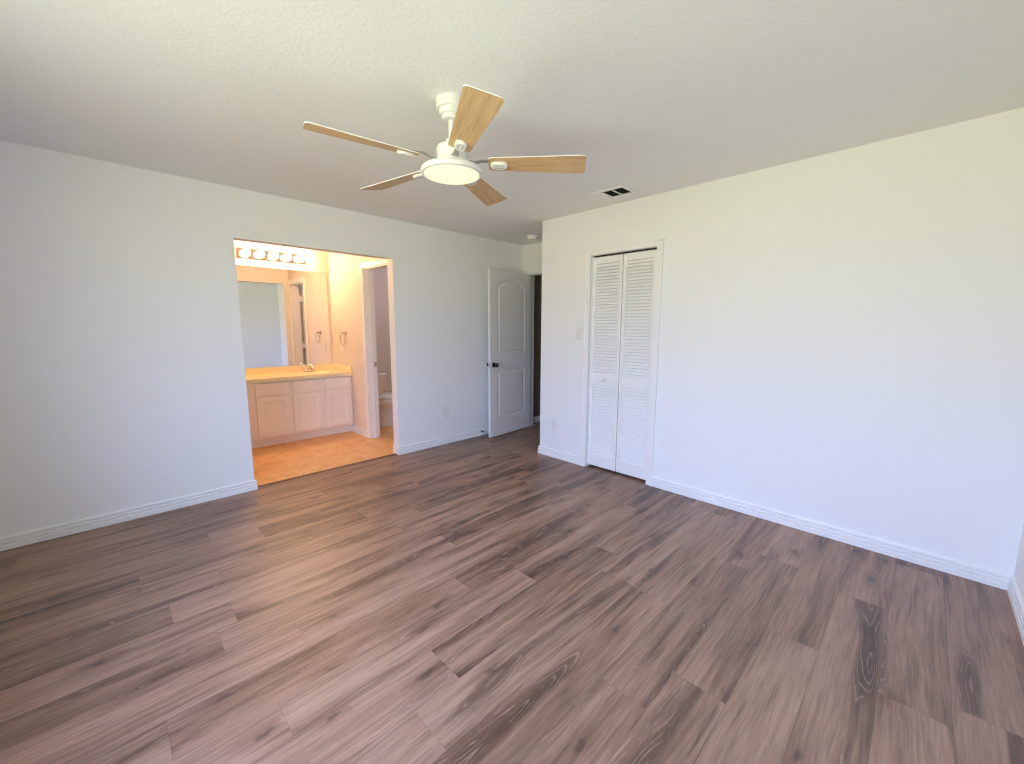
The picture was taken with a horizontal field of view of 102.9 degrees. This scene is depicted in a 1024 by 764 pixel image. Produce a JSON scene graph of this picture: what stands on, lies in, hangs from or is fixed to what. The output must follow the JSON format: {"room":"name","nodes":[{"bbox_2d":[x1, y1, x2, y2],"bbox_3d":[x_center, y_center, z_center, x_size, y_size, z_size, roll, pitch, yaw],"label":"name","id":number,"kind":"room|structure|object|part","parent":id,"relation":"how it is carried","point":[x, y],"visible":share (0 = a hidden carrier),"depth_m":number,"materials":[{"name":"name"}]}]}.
{"room":"empty bedroom","nodes":[
{"label":"empty bedroom","id":0,"kind":"room"},
{"bbox_2d":[0,140,541,536],"bbox_3d":[-0.933,-0.469,4.603,6.770,2.440,0.116,-7,11,-44],"label":"wall","id":1,"kind":"structure","parent":0,"point":[123,377],"depth_m":2.93,"materials":[{"name":"white paint"}]},
{"bbox_2d":[0,478,257,551],"bbox_3d":[-2.727,0.933,2.993,1.476,0.084,0.126,-7,11,-44],"label":"baseboard","id":2,"kind":"structure","parent":1,"relation":"attached to","point":[8,542],"depth_m":2.87,"materials":[{"name":"white paint"}]},
{"bbox_2d":[258,453,395,486],"bbox_3d":[-1.732,0.843,3.975,1.357,0.008,0.034,-7,11,-44],"label":"trim","id":3,"kind":"structure","parent":1,"relation":"attached to","point":[394,453],"depth_m":3.89,"materials":[{"name":"brown"}]},
{"bbox_2d":[393,427,488,454],"bbox_3d":[-0.578,0.652,5.106,1.927,0.084,0.126,-7,11,-44],"label":"baseboard","id":4,"kind":"structure","parent":1,"relation":"attached to","point":[470,434],"depth_m":4.75,"materials":[{"name":"white paint"}]},
{"bbox_2d":[444,407,448,416],"bbox_3d":[-0.772,0.353,4.797,0.072,0.118,0.010,-7,11,-44],"label":"wall outlet","id":5,"kind":"object","parent":1,"relation":"attached to","point":[446,409],"visible":1,"depth_m":4.79,"materials":[{"name":"white plastic"}]},
{"bbox_2d":[533,416,539,422],"bbox_3d":[1.186,0.527,6.059,1.712,0.084,1.014,-7,11,-44],"label":"baseboard","id":6,"kind":"structure","parent":1,"relation":"attached to","point":[536,418],"depth_m":5.93,"materials":[{"name":"white paint"}]},
{"bbox_2d":[234,240,391,391],"bbox_3d":[-2.529,-0.611,5.613,3.600,2.440,0.100,-7,11,-44],"label":"wall","id":7,"kind":"structure","parent":0,"point":[315,261],"depth_m":5.59,"materials":[{"name":"beige paint"}]},
{"bbox_2d":[237,248,304,263],"bbox_3d":[-2.891,-1.534,4.962,0.736,0.110,0.125,-7,11,-44],"label":"vanity light bar","id":8,"kind":"object","parent":7,"relation":"attached to","point":[241,252],"visible":1,"depth_m":4.94,"materials":[{"name":"white glass"}]},
{"bbox_2d":[242,249,249,255],"bbox_3d":[-3.091,-1.506,4.749,0.080,0.080,0.102,-7,11,-44],"label":"bulb","id":9,"kind":"object","parent":8,"relation":"attached to","point":[245,252],"depth_m":4.72,"materials":[{"name":"beige glass"}]},
{"bbox_2d":[257,250,264,256],"bbox_3d":[-2.987,-1.520,4.851,0.080,0.080,0.102,-7,11,-44],"label":"bulb","id":10,"kind":"object","parent":8,"relation":"attached to","point":[260,253],"depth_m":4.83,"materials":[{"name":"beige glass"}]},
{"bbox_2d":[270,252,277,258],"bbox_3d":[-2.882,-1.533,4.954,0.080,0.080,0.102,-7,11,-44],"label":"bulb","id":11,"kind":"object","parent":8,"relation":"attached to","point":[273,255],"depth_m":4.93,"materials":[{"name":"beige glass"}]},
{"bbox_2d":[284,254,291,259],"bbox_3d":[-2.778,-1.547,5.056,0.080,0.080,0.102,-7,11,-44],"label":"bulb","id":12,"kind":"object","parent":8,"relation":"attached to","point":[286,256],"depth_m":5.03,"materials":[{"name":"beige glass"}]},
{"bbox_2d":[297,255,303,261],"bbox_3d":[-2.674,-1.561,5.159,0.080,0.080,0.102,-7,11,-44],"label":"bulb","id":13,"kind":"object","parent":8,"relation":"attached to","point":[300,258],"depth_m":5.13,"materials":[{"name":"beige glass"}]},
{"bbox_2d":[236,265,330,367],"bbox_3d":[-3.084,-0.781,4.955,1.685,1.213,0.010,-7,11,-44],"label":"bathroom mirror","id":14,"kind":"object","parent":7,"relation":"attached to","point":[284,314],"visible":0.64,"depth_m":5.15,"materials":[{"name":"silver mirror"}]},
{"bbox_2d":[245,363,333,374],"bbox_3d":[-3.073,-0.141,5.045,1.738,0.076,0.020,-7,11,-44],"label":"backsplash","id":15,"kind":"structure","parent":7,"relation":"attached to","point":[248,371],"depth_m":5.20,"materials":[{"name":"beige stone"}]},
{"bbox_2d":[252,426,393,485],"bbox_3d":[-1.861,0.681,5.177,3.500,0.001,1.905,-7,11,-44],"label":"floor","id":16,"kind":"structure","parent":0,"point":[277,462],"depth_m":4.42,"materials":[{"name":"tile"}]},
{"bbox_2d":[246,375,353,448],"bbox_3d":[-2.878,0.336,4.910,1.738,0.752,0.578,-7,11,-44],"label":"vanity cabinet","id":17,"kind":"object","parent":16,"relation":"on","point":[285,411],"visible":0.65,"depth_m":4.86,"materials":[{"name":"white paint"}]},
{"bbox_3d":[-2.724,0.075,4.638,0.335,0.129,0.030,-7,11,-44],"label":"drawer","id":18,"kind":"part","parent":17,"relation":"part of","materials":[{"name":"white paint"}]},
{"bbox_3d":[-2.725,0.387,4.680,0.335,0.453,0.030,-7,11,-44],"label":"vanity door","id":19,"kind":"part","parent":17,"relation":"part of","materials":[{"name":"white paint"}]},
{"bbox_2d":[245,363,351,383],"bbox_3d":[-2.877,-0.095,4.851,1.738,0.115,0.578,-7,11,-44],"label":"countertop","id":20,"kind":"structure","parent":17,"relation":"on","point":[281,373],"depth_m":5.07,"materials":[{"name":"beige stone"}]},
{"bbox_2d":[302,363,314,371],"bbox_3d":[-2.614,-0.190,5.275,0.156,0.111,0.157,-7,11,-44],"label":"faucet","id":21,"kind":"object","parent":20,"relation":"on","point":[309,364],"visible":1,"depth_m":5.28,"materials":[{"name":"silver metal"}]},
{"bbox_2d":[297,371,330,373],"bbox_3d":[-2.508,-0.102,5.178,0.400,0.036,0.290,-7,11,-44],"label":"basin","id":22,"kind":"object","parent":20,"relation":"in","point":[310,372],"depth_m":5.29,"materials":[{"name":"beige ceramic"}]},
{"bbox_3d":[-2.460,0.040,4.898,0.330,0.129,0.030,-7,11,-44],"label":"drawer","id":23,"kind":"part","parent":17,"relation":"part of","materials":[{"name":"white paint"}]},
{"bbox_3d":[-2.461,0.352,4.940,0.330,0.453,0.030,-7,11,-44],"label":"vanity door","id":24,"kind":"part","parent":17,"relation":"part of","materials":[{"name":"white paint"}]},
{"bbox_3d":[-2.199,0.006,5.154,0.315,0.129,0.030,-7,11,-44],"label":"drawer","id":25,"kind":"part","parent":17,"relation":"part of","materials":[{"name":"white paint"}]},
{"bbox_3d":[-2.200,0.318,5.197,0.315,0.453,0.030,-7,11,-44],"label":"vanity door","id":26,"kind":"part","parent":17,"relation":"part of","materials":[{"name":"white paint"}]},
{"bbox_2d":[378,372,392,426],"bbox_3d":[-1.737,0.222,5.754,0.692,0.757,0.486,-7,11,-44],"label":"toilet","id":27,"kind":"object","parent":16,"relation":"on","point":[385,398],"visible":0.22,"depth_m":5.61,"materials":[{"name":"white ceramic"}]},
{"bbox_3d":[-1.903,0.028,5.561,0.203,0.252,0.456,-7,11,-44],"label":"tank","id":28,"kind":"part","parent":27,"relation":"part of","materials":[{"name":"white ceramic"}]},
{"bbox_3d":[-1.901,-0.115,5.542,0.226,0.034,0.486,-7,11,-44],"label":"tank lid","id":29,"kind":"part","parent":27,"relation":"part of","materials":[{"name":"white ceramic"}]},
{"bbox_3d":[-1.711,0.176,5.773,0.620,0.026,0.388,-7,11,-44],"label":"lid","id":30,"kind":"part","parent":27,"relation":"part of","materials":[{"name":"white plastic"}]},
{"bbox_3d":[-1.733,0.405,5.783,0.660,0.385,0.380,-7,11,-44],"label":"bowl","id":31,"kind":"part","parent":27,"relation":"part of","materials":[{"name":"white ceramic"}]},
{"bbox_2d":[328,252,381,431],"bbox_3d":[-1.810,-0.530,5.035,0.110,2.440,1.740,-7,11,-44],"label":"wall","id":32,"kind":"structure","parent":0,"point":[344,277],"depth_m":5.20,"materials":[{"name":"beige paint"}]},
{"bbox_2d":[340,331,346,344],"bbox_3d":[-2.173,-0.564,5.279,0.058,0.180,0.156,-7,11,-44],"label":"towel ring","id":33,"kind":"object","parent":32,"relation":"attached to","point":[345,332],"visible":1,"depth_m":5.27,"materials":[{"name":"grey metal"}]},
{"bbox_2d":[351,425,366,436],"bbox_3d":[-1.962,0.628,5.253,0.016,0.084,0.455,-7,11,-44],"label":"baseboard","id":34,"kind":"structure","parent":32,"relation":"attached to","point":[363,432],"depth_m":5.25,"materials":[{"name":"white paint"}]},
{"bbox_2d":[359,258,386,438],"bbox_3d":[-1.491,-0.321,4.738,0.152,2.109,0.736,-7,11,-44],"label":"trim","id":35,"kind":"structure","parent":32,"relation":"attached to","point":[366,269],"depth_m":4.92,"materials":[{"name":"white paint"}]},
{"bbox_2d":[0,422,1023,763],"bbox_3d":[0.618,0.952,3.228,6.550,0.001,4.380,-7,11,-44],"label":"floor","id":36,"kind":"structure","parent":0,"point":[483,599],"depth_m":1.87,"materials":[{"name":"wood"}]},
{"bbox_2d":[0,0,1023,245],"bbox_3d":[-0.029,-1.605,3.546,6.750,0.100,6.435,-7,11,-44],"label":"ceiling","id":37,"kind":"structure","parent":0,"point":[657,96],"depth_m":1.81,"materials":[{"name":"white paint"}]},
{"bbox_2d":[303,85,585,205],"bbox_3d":[-0.324,-1.166,1.954,1.253,0.344,1.254,-7,11,-44],"label":"ceiling fan","id":38,"kind":"object","parent":37,"relation":"hanging from","point":[467,116],"visible":1,"depth_m":1.90,"materials":[{"name":"white wood"}]},
{"bbox_3d":[-0.622,-1.023,1.727,0.474,0.034,0.142,-5,9,-33],"label":"fan blade","id":39,"kind":"part","parent":38,"relation":"part of","materials":[{"name":"brown wood"}]},
{"bbox_3d":[-0.636,-1.089,2.211,0.474,0.034,0.142,6,10,38],"label":"fan blade","id":40,"kind":"part","parent":38,"relation":"part of","materials":[{"name":"brown wood"}]},
{"bbox_3d":[-0.424,-1.054,1.880,0.188,0.021,0.036,-5,10,-36],"label":"blade arm","id":41,"kind":"part","parent":38,"relation":"part of","materials":[{"name":"grey metal"}]},
{"bbox_3d":[-0.239,-1.046,1.823,0.036,0.021,0.188,-2,8,-18],"label":"blade arm","id":42,"kind":"part","parent":38,"relation":"part of","materials":[{"name":"grey metal"}]},
{"bbox_3d":[-0.152,-1.003,1.590,0.142,0.034,0.474,-2,8,-15],"label":"fan blade","id":43,"kind":"part","parent":38,"relation":"part of","materials":[{"name":"brown wood"}]},
{"bbox_3d":[-0.128,-1.067,1.979,0.188,0.021,0.036,0,8,0],"label":"blade arm","id":44,"kind":"part","parent":38,"relation":"part of","materials":[{"name":"grey metal"}]},
{"bbox_3d":[-0.175,-1.110,2.374,0.142,0.034,0.474,3,8,20],"label":"fan blade","id":45,"kind":"part","parent":38,"relation":"part of","materials":[{"name":"brown wood"}]},
{"bbox_3d":[0.123,-1.057,1.990,0.474,0.034,0.142,1,8,3],"label":"fan blade","id":46,"kind":"part","parent":38,"relation":"part of","materials":[{"name":"brown wood"}]},
{"bbox_2d":[527,235,537,240],"bbox_3d":[0.243,-1.706,4.839,0.136,0.047,0.136,-7,11,-44],"label":"smoke detector","id":47,"kind":"object","parent":37,"relation":"attached to","point":[529,237],"visible":1,"depth_m":4.79,"materials":[{"name":"white plastic"}]},
{"bbox_2d":[588,185,636,200],"bbox_3d":[0.799,-1.510,3.268,0.210,0.009,0.320,-7,11,-44],"label":"ceiling vent","id":48,"kind":"object","parent":37,"relation":"in","point":[621,190],"visible":1,"depth_m":3.26,"materials":[{"name":"white metal"}]},
{"bbox_2d":[523,242,541,273],"bbox_3d":[0.540,-0.556,5.267,0.110,2.440,1.020,-7,11,-44],"label":"wall","id":49,"kind":"structure","parent":0,"point":[532,253],"depth_m":5.32,"materials":[{"name":"white paint"}]},
{"bbox_2d":[487,269,530,437],"bbox_3d":[-0.003,-0.356,5.209,0.781,2.033,0.172,-7,11,-44],"label":"door","id":50,"kind":"structure","parent":49,"relation":"in","point":[509,293],"depth_m":5.18,"materials":[{"name":"white paint"}]},
{"bbox_2d":[524,268,541,425],"bbox_3d":[0.516,-0.396,5.297,0.131,2.117,0.887,-7,11,-44],"label":"trim","id":51,"kind":"structure","parent":49,"relation":"attached to","point":[533,272],"depth_m":5.56,"materials":[{"name":"white paint"}]},
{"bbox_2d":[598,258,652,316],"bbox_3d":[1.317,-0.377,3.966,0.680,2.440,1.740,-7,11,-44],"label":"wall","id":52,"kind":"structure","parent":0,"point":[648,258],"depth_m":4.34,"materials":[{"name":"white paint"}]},
{"bbox_2d":[540,107,1023,575],"bbox_3d":[1.560,-0.267,3.161,0.120,2.440,3.435,-7,11,-44],"label":"wall","id":53,"kind":"structure","parent":0,"point":[841,341],"depth_m":2.54,"materials":[{"name":"white paint"}]},
{"bbox_2d":[552,419,556,430],"bbox_3d":[0.447,0.449,4.295,0.010,0.118,0.072,-7,11,-44],"label":"wall outlet","id":54,"kind":"object","parent":53,"relation":"attached to","point":[554,421],"visible":1,"depth_m":4.29,"materials":[{"name":"white plastic"}]},
{"bbox_2d":[576,328,581,339],"bbox_3d":[0.649,-0.468,3.962,0.017,0.118,0.072,-7,11,-44],"label":"light switch","id":55,"kind":"object","parent":53,"relation":"attached to","point":[578,330],"visible":1,"depth_m":3.96,"materials":[{"name":"white plastic"}]},
{"bbox_2d":[588,248,656,479],"bbox_3d":[0.974,-0.146,3.714,0.070,2.004,0.626,-7,11,-44],"label":"door","id":56,"kind":"structure","parent":53,"relation":"in","point":[621,339],"depth_m":3.71,"materials":[{"name":"white paint"}]},
{"bbox_3d":[0.876,-0.157,3.842,0.028,1.990,0.308,-7,11,-44],"label":"panel","id":57,"kind":"part","parent":56,"relation":"part of","materials":[{"name":"white paint"}]},
{"bbox_3d":[1.098,-0.126,3.621,0.028,1.990,0.308,-7,11,-44],"label":"panel","id":58,"kind":"part","parent":56,"relation":"part of","materials":[{"name":"white paint"}]},
{"bbox_2d":[580,238,664,485],"bbox_3d":[0.997,-0.167,3.731,0.141,2.087,0.756,-7,11,-44],"label":"trim","id":59,"kind":"structure","parent":53,"relation":"attached to","point":[659,243],"depth_m":3.57,"materials":[{"name":"white paint"}]},
{"bbox_2d":[651,477,1023,645],"bbox_3d":[-0.289,1.033,2.299,3.950,0.084,4.335,-7,11,-44],"label":"baseboard","id":60,"kind":"structure","parent":53,"relation":"attached to","point":[983,575],"depth_m":2.54,"materials":[{"name":"white paint"}]},
{"bbox_2d":[1014,522,1023,603],"bbox_3d":[1.495,0.055,0.784,4.790,2.440,0.120,-7,11,-44],"label":"wall","id":61,"kind":"structure","parent":0,"point":[1019,568],"depth_m":2.06,"materials":[{"name":"white paint"}]},
{"bbox_3d":[1.344,-0.555,5.276,2.580,2.440,0.100,-7,11,-44],"label":"wall","id":62,"kind":"structure","parent":0,"visible":0},
{"bbox_2d":[538,445,579,464],"bbox_3d":[0.765,0.729,4.562,0.794,0.084,0.570,-7,11,-44],"label":"baseboard","id":63,"kind":"structure","parent":62,"relation":"attached to","point":[546,451],"depth_m":4.27,"materials":[{"name":"white paint"}]}
]}

